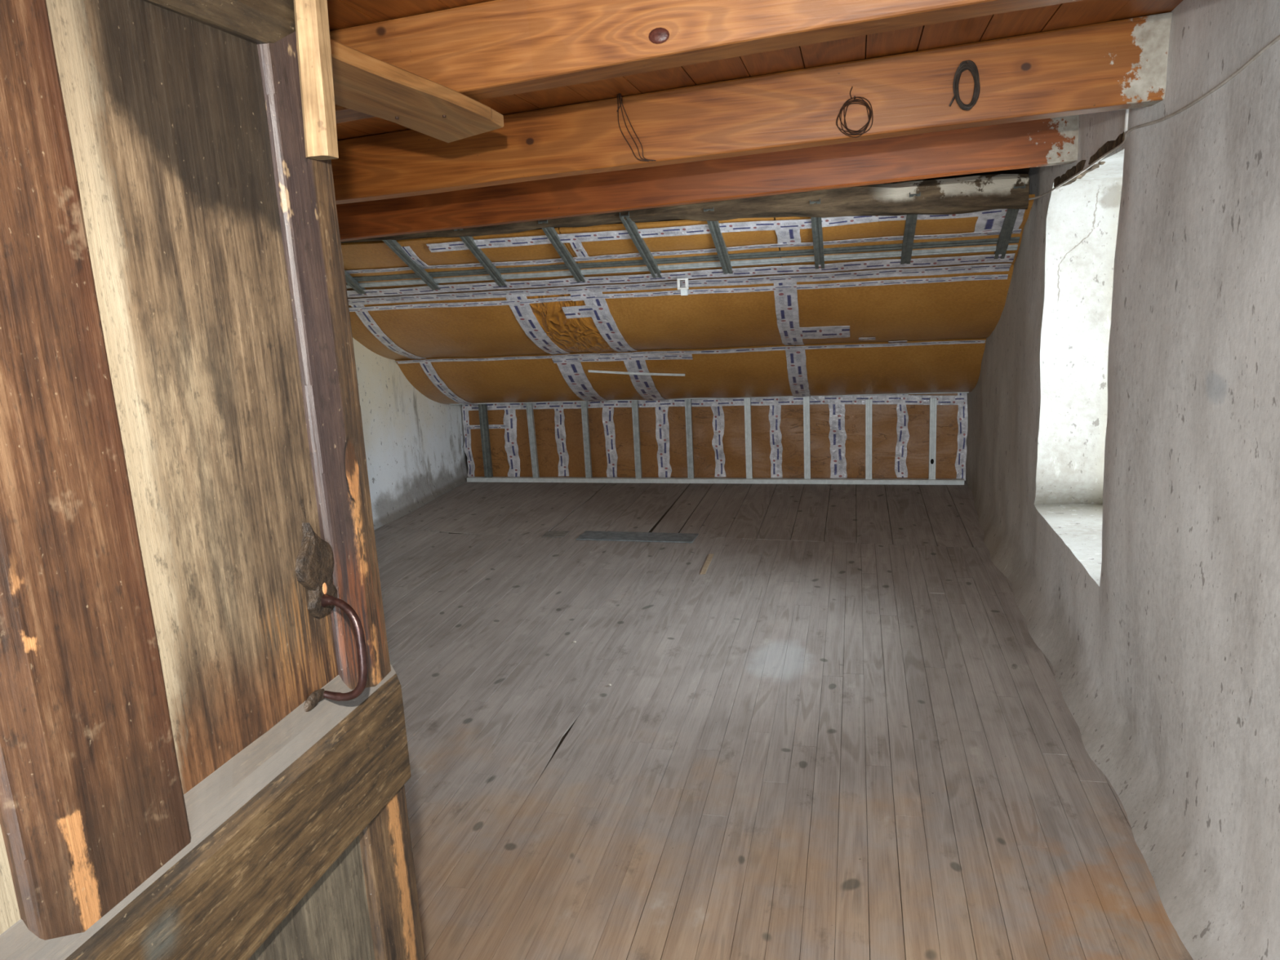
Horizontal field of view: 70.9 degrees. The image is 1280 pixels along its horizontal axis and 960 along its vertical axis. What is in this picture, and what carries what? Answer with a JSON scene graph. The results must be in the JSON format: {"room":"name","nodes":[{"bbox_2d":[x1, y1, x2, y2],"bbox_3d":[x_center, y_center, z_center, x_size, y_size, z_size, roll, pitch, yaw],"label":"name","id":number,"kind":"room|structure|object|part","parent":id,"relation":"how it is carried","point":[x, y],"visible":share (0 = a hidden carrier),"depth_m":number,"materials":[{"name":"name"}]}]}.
{"room":"attic","nodes":[
{"label":"attic","id":0,"kind":"room"},
{"bbox_2d":[0,0,424,959],"bbox_3d":[-0.391,0.408,0.719,0.089,1.916,0.845,0,12,13],"label":"door","id":1,"kind":"structure","parent":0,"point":[204,755],"depth_m":0.77,"materials":[{"name":"brown wood"}]},
{"bbox_3d":[-0.482,0.006,0.454,0.019,0.680,0.241,0,12,13],"label":"panel","id":2,"kind":"part","parent":1,"relation":"part of","materials":[{"name":"brown wood"}]},
{"bbox_3d":[-0.394,-0.077,0.822,0.019,0.680,0.276,0,12,13],"label":"panel","id":3,"kind":"part","parent":1,"relation":"part of","materials":[{"name":"brown wood"}]},
{"bbox_3d":[-0.411,0.378,0.719,0.050,0.183,0.841,0,12,13],"label":"rail","id":4,"kind":"part","parent":1,"relation":"part of","materials":[{"name":"brown wood"}]},
{"bbox_3d":[-0.457,-0.441,0.545,0.044,0.179,0.835,0,12,13],"label":"rail","id":5,"kind":"part","parent":1,"relation":"part of","materials":[{"name":"brown wood"}]},
{"bbox_3d":[-0.351,0.766,1.001,0.018,0.685,0.276,0,12,13],"label":"panel","id":6,"kind":"part","parent":1,"relation":"part of","materials":[{"name":"brown wood"}]},
{"bbox_3d":[-0.346,0.095,0.962,0.012,0.105,0.060,0,12,13],"label":"plate","id":7,"kind":"part","parent":1,"relation":"part of","materials":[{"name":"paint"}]},
{"bbox_2d":[352,337,468,529],"bbox_3d":[-2.358,-0.318,4.186,0.300,2.397,7.008,0,12,13],"label":"wall","id":8,"kind":"structure","parent":0,"point":[414,442],"depth_m":6.51,"materials":[{"name":"white paint"}]},
{"bbox_2d":[341,167,1035,404],"bbox_3d":[0.284,-1.102,5.697,4.700,1.429,2.675,0,12,13],"label":"ceiling","id":9,"kind":"structure","parent":0,"point":[773,307],"depth_m":5.20,"materials":[{"name":"paper"}]},
{"bbox_3d":[-1.761,-0.985,5.950,0.241,0.440,0.826,0,12,13],"label":"insulation panel","id":10,"kind":"part","parent":9,"relation":"part of","materials":[{"name":"paper"}]},
{"bbox_3d":[-1.344,-1.231,4.921,1.039,0.149,0.268,0,12,13],"label":"insulation panel","id":11,"kind":"part","parent":9,"relation":"part of","materials":[{"name":"paper"}]},
{"bbox_3d":[-1.551,-0.743,6.822,0.240,0.442,0.837,0,12,13],"label":"insulation panel","id":12,"kind":"part","parent":9,"relation":"part of","materials":[{"name":"paper"}]},
{"bbox_3d":[-1.274,-1.150,5.212,1.039,0.165,0.297,0,12,13],"label":"insulation panel","id":13,"kind":"part","parent":9,"relation":"part of","materials":[{"name":"paper"}]},
{"bbox_3d":[-1.133,-0.985,5.800,1.039,0.442,0.828,0,12,13],"label":"insulation panel","id":14,"kind":"part","parent":9,"relation":"part of","materials":[{"name":"paper"}]},
{"bbox_3d":[-0.924,-0.743,6.671,1.039,0.447,0.838,0,12,13],"label":"insulation panel","id":15,"kind":"part","parent":9,"relation":"part of","materials":[{"name":"paper"}]},
{"bbox_3d":[-0.608,-1.232,4.745,0.464,0.150,0.266,0,12,13],"label":"insulation panel","id":16,"kind":"part","parent":9,"relation":"part of","materials":[{"name":"paper"}]},
{"bbox_3d":[-0.538,-1.151,5.036,0.464,0.163,0.298,0,12,13],"label":"insulation panel","id":17,"kind":"part","parent":9,"relation":"part of","materials":[{"name":"paper"}]},
{"bbox_3d":[-0.397,-0.986,5.622,0.464,0.446,0.829,0,12,13],"label":"insulation panel","id":18,"kind":"part","parent":9,"relation":"part of","materials":[{"name":"paper"}]},
{"bbox_3d":[-0.187,-0.744,6.496,0.464,0.447,0.837,0,12,13],"label":"insulation panel","id":19,"kind":"part","parent":9,"relation":"part of","materials":[{"name":"paper"}]},
{"bbox_3d":[-0.025,-0.736,6.182,0.673,0.068,0.021,-1,12,9],"label":"loose rod","id":20,"kind":"part","parent":9,"relation":"part of","materials":[{"name":"metal"}]},
{"bbox_3d":[0.149,-1.234,4.564,1.079,0.151,0.269,0,12,13],"label":"insulation panel","id":21,"kind":"part","parent":9,"relation":"part of","materials":[{"name":"paper"}]},
{"bbox_3d":[0.218,-1.153,4.854,1.079,0.166,0.298,0,12,13],"label":"insulation panel","id":22,"kind":"part","parent":9,"relation":"part of","materials":[{"name":"paper"}]},
{"bbox_3d":[-0.070,-1.141,4.874,3.955,0.028,0.040,0,12,13],"label":"rail","id":23,"kind":"part","parent":9,"relation":"part of","materials":[{"name":"metal"}]},
{"bbox_2d":[676,278,688,295],"bbox_3d":[0.235,-1.053,4.898,0.056,0.092,0.049,0,12,13],"label":"clip","id":24,"kind":"object","parent":9,"relation":"attached to","point":[684,291],"visible":1,"depth_m":4.88,"materials":[{"name":"white plastic"}]},
{"bbox_2d":[340,173,1029,242],"bbox_3d":[-0.175,-1.308,4.427,3.880,0.222,0.138,0,12,13],"label":"beam","id":25,"kind":"structure","parent":9,"relation":"attached to","point":[968,194],"depth_m":4.11,"materials":[{"name":"brown wood"}]},
{"bbox_3d":[-0.082,-1.164,4.822,3.955,0.029,0.047,0,12,13],"label":"rail","id":26,"kind":"part","parent":9,"relation":"part of","materials":[{"name":"metal"}]},
{"bbox_3d":[0.360,-0.989,5.442,1.079,0.443,0.828,0,12,13],"label":"insulation panel","id":27,"kind":"part","parent":9,"relation":"part of","materials":[{"name":"paper"}]},
{"bbox_3d":[0.390,-0.622,6.767,3.945,0.026,0.026,0,12,13],"label":"rail","id":28,"kind":"part","parent":9,"relation":"part of","materials":[{"name":"metal"}]},
{"bbox_3d":[0.569,-0.746,6.314,1.079,0.448,0.839,0,12,13],"label":"insulation panel","id":29,"kind":"part","parent":9,"relation":"part of","materials":[{"name":"paper"}]},
{"bbox_3d":[1.668,-0.748,6.050,1.169,0.447,0.837,0,12,13],"label":"insulation panel","id":30,"kind":"part","parent":9,"relation":"part of","materials":[{"name":"paper"}]},
{"bbox_3d":[1.317,-1.155,4.590,1.169,0.169,0.298,0,12,13],"label":"insulation panel","id":31,"kind":"part","parent":9,"relation":"part of","materials":[{"name":"paper"}]},
{"bbox_3d":[1.248,-1.235,4.300,1.169,0.151,0.270,0,12,13],"label":"insulation panel","id":32,"kind":"part","parent":9,"relation":"part of","materials":[{"name":"paper"}]},
{"bbox_3d":[1.458,-0.990,5.178,1.169,0.441,0.828,0,12,13],"label":"insulation panel","id":33,"kind":"part","parent":9,"relation":"part of","materials":[{"name":"paper"}]},
{"bbox_2d":[462,392,968,484],"bbox_3d":[0.612,-0.381,7.070,4.708,0.810,0.388,0,12,15],"label":"wall","id":34,"kind":"structure","parent":0,"point":[891,439],"depth_m":6.96,"materials":[{"name":"wood"}]},
{"bbox_3d":[-1.256,-0.357,7.495,0.400,0.720,0.046,0,12,13],"label":"insulation panel","id":35,"kind":"part","parent":34,"relation":"part of","materials":[{"name":"wood"}]},
{"bbox_3d":[-0.851,-0.356,7.389,0.429,0.720,0.041,0,12,14],"label":"insulation panel","id":36,"kind":"part","parent":34,"relation":"part of","materials":[{"name":"wood"}]},
{"bbox_3d":[-0.439,-0.354,7.278,0.420,0.720,0.041,0,12,16],"label":"insulation panel","id":37,"kind":"part","parent":34,"relation":"part of","materials":[{"name":"wood"}]},
{"bbox_3d":[-0.025,-0.351,7.161,0.434,0.720,0.042,0,12,16],"label":"insulation panel","id":38,"kind":"part","parent":34,"relation":"part of","materials":[{"name":"wood"}]},
{"bbox_3d":[0.401,-0.350,7.050,0.443,0.720,0.044,0,12,15],"label":"insulation panel","id":39,"kind":"part","parent":34,"relation":"part of","materials":[{"name":"wood"}]},
{"bbox_3d":[0.828,-0.348,6.934,0.435,0.720,0.048,0,12,14],"label":"insulation panel","id":40,"kind":"part","parent":34,"relation":"part of","materials":[{"name":"wood"}]},
{"bbox_3d":[1.262,-0.346,6.816,0.459,0.720,0.039,0,12,15],"label":"insulation panel","id":41,"kind":"part","parent":34,"relation":"part of","materials":[{"name":"wood"}]},
{"bbox_3d":[1.711,-0.344,6.696,0.465,0.720,0.045,0,12,15],"label":"insulation panel","id":42,"kind":"part","parent":34,"relation":"part of","materials":[{"name":"wood"}]},
{"bbox_3d":[2.141,-0.341,6.575,0.422,0.720,0.040,0,12,15],"label":"insulation panel","id":43,"kind":"part","parent":34,"relation":"part of","materials":[{"name":"wood"}]},
{"bbox_2d":[327,0,1182,140],"bbox_3d":[-0.706,-0.953,1.568,4.700,0.408,5.665,0,12,13],"label":"ceiling","id":44,"kind":"structure","parent":0,"point":[342,14],"depth_m":2.34,"materials":[{"name":"brown wood"}]},
{"bbox_2d":[329,0,1081,123],"bbox_3d":[-0.785,-0.829,1.921,4.020,0.343,0.122,0,12,13],"label":"ceiling beam","id":45,"kind":"structure","parent":44,"relation":"attached to","point":[495,48],"depth_m":1.70,"materials":[{"name":"brown wood"}]},
{"bbox_2d":[329,38,503,142],"bbox_3d":[-0.503,-0.696,1.576,0.217,0.031,1.182,0,12,13],"label":"board","id":46,"kind":"object","parent":45,"relation":"attached to","point":[362,82],"visible":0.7,"depth_m":1.69,"materials":[{"name":"brown wood"}]},
{"bbox_2d":[336,115,1078,241],"bbox_3d":[-0.345,-1.230,3.769,4.015,0.369,0.090,0,12,13],"label":"ceiling beam","id":47,"kind":"structure","parent":44,"relation":"attached to","point":[1052,141],"depth_m":3.56,"materials":[{"name":"red wood"}]},
{"bbox_2d":[331,12,1172,204],"bbox_3d":[-0.569,-1.034,2.835,4.015,0.342,0.100,0,12,13],"label":"ceiling beam","id":48,"kind":"structure","parent":44,"relation":"attached to","point":[1119,64],"depth_m":2.54,"materials":[{"name":"brown wood"}]},
{"bbox_2d":[616,93,655,161],"bbox_3d":[-0.013,-1.054,2.623,0.115,0.247,0.038,0,12,13],"label":"wire loop","id":49,"kind":"object","parent":48,"relation":"hanging from","point":[619,94],"visible":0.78,"depth_m":2.62,"materials":[{"name":"brown metal"}]},
{"bbox_2d":[835,86,872,137],"bbox_3d":[0.593,-1.018,2.486,0.100,0.135,0.036,0,12,13],"label":"coil","id":50,"kind":"object","parent":48,"relation":"hanging from","point":[853,132],"visible":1,"depth_m":2.49,"materials":[{"name":"brown metal"}]},
{"bbox_2d":[948,60,980,110],"bbox_3d":[0.870,-1.056,2.407,0.079,0.127,0.040,0,12,13],"label":"cable coil","id":51,"kind":"object","parent":48,"relation":"hanging from","point":[964,65],"visible":1,"depth_m":2.40,"materials":[{"name":"metal"}]},
{"bbox_2d":[373,480,1193,959],"bbox_3d":[-0.256,0.925,3.322,4.850,0.161,8.400,0,12,13],"label":"floor","id":52,"kind":"structure","parent":0,"point":[848,735],"depth_m":3.01,"materials":[{"name":"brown wood"}]},
{"bbox_2d":[541,531,568,537],"bbox_3d":[-0.539,0.345,5.727,0.152,0.005,0.130,-1,12,10],"label":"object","id":53,"kind":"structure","parent":52,"relation":"on","point":[548,534],"depth_m":5.71,"materials":[{"name":"wood"}]},
{"bbox_2d":[575,530,698,542],"bbox_3d":[-0.018,0.351,5.562,0.740,0.008,0.192,0,12,16],"label":"board","id":54,"kind":"object","parent":52,"relation":"on","point":[587,535],"visible":1,"depth_m":5.55,"materials":[{"name":"grey wood"}]},
{"bbox_2d":[700,553,713,574],"bbox_3d":[0.370,0.462,4.952,0.030,0.006,0.360,0,12,13],"label":"wood sliver","id":55,"kind":"object","parent":52,"relation":"on","point":[709,557],"visible":1,"depth_m":4.94,"materials":[{"name":"brown wood"}]},
{"bbox_2d":[964,0,1279,959],"bbox_3d":[1.645,-0.385,2.614,0.619,2.700,8.120,0,12,13],"label":"wall","id":56,"kind":"structure","parent":0,"point":[1122,461],"depth_m":2.28,"materials":[{"name":"grey paint"}]},
{"bbox_2d":[1053,131,1124,189],"bbox_3d":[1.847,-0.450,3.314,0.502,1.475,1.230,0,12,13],"label":"lintel","id":57,"kind":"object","parent":56,"relation":"in","point":[1108,146],"depth_m":3.14,"materials":[{"name":"brown wood"}]},
{"bbox_2d":[1124,108,1128,132],"bbox_3d":[1.412,-1.092,2.590,0.016,0.168,0.041,0,12,13],"label":"stub","id":58,"kind":"object","parent":56,"relation":"attached to","point":[1126,127],"visible":0.4,"depth_m":2.61,"materials":[{"name":"white plastic"}]},
{"bbox_2d":[1028,35,1279,199],"bbox_3d":[1.418,-0.997,2.600,0.058,0.134,2.912,0,12,12],"label":"cable","id":59,"kind":"object","parent":56,"relation":"attached to","point":[1256,55],"visible":0.96,"depth_m":2.21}
]}

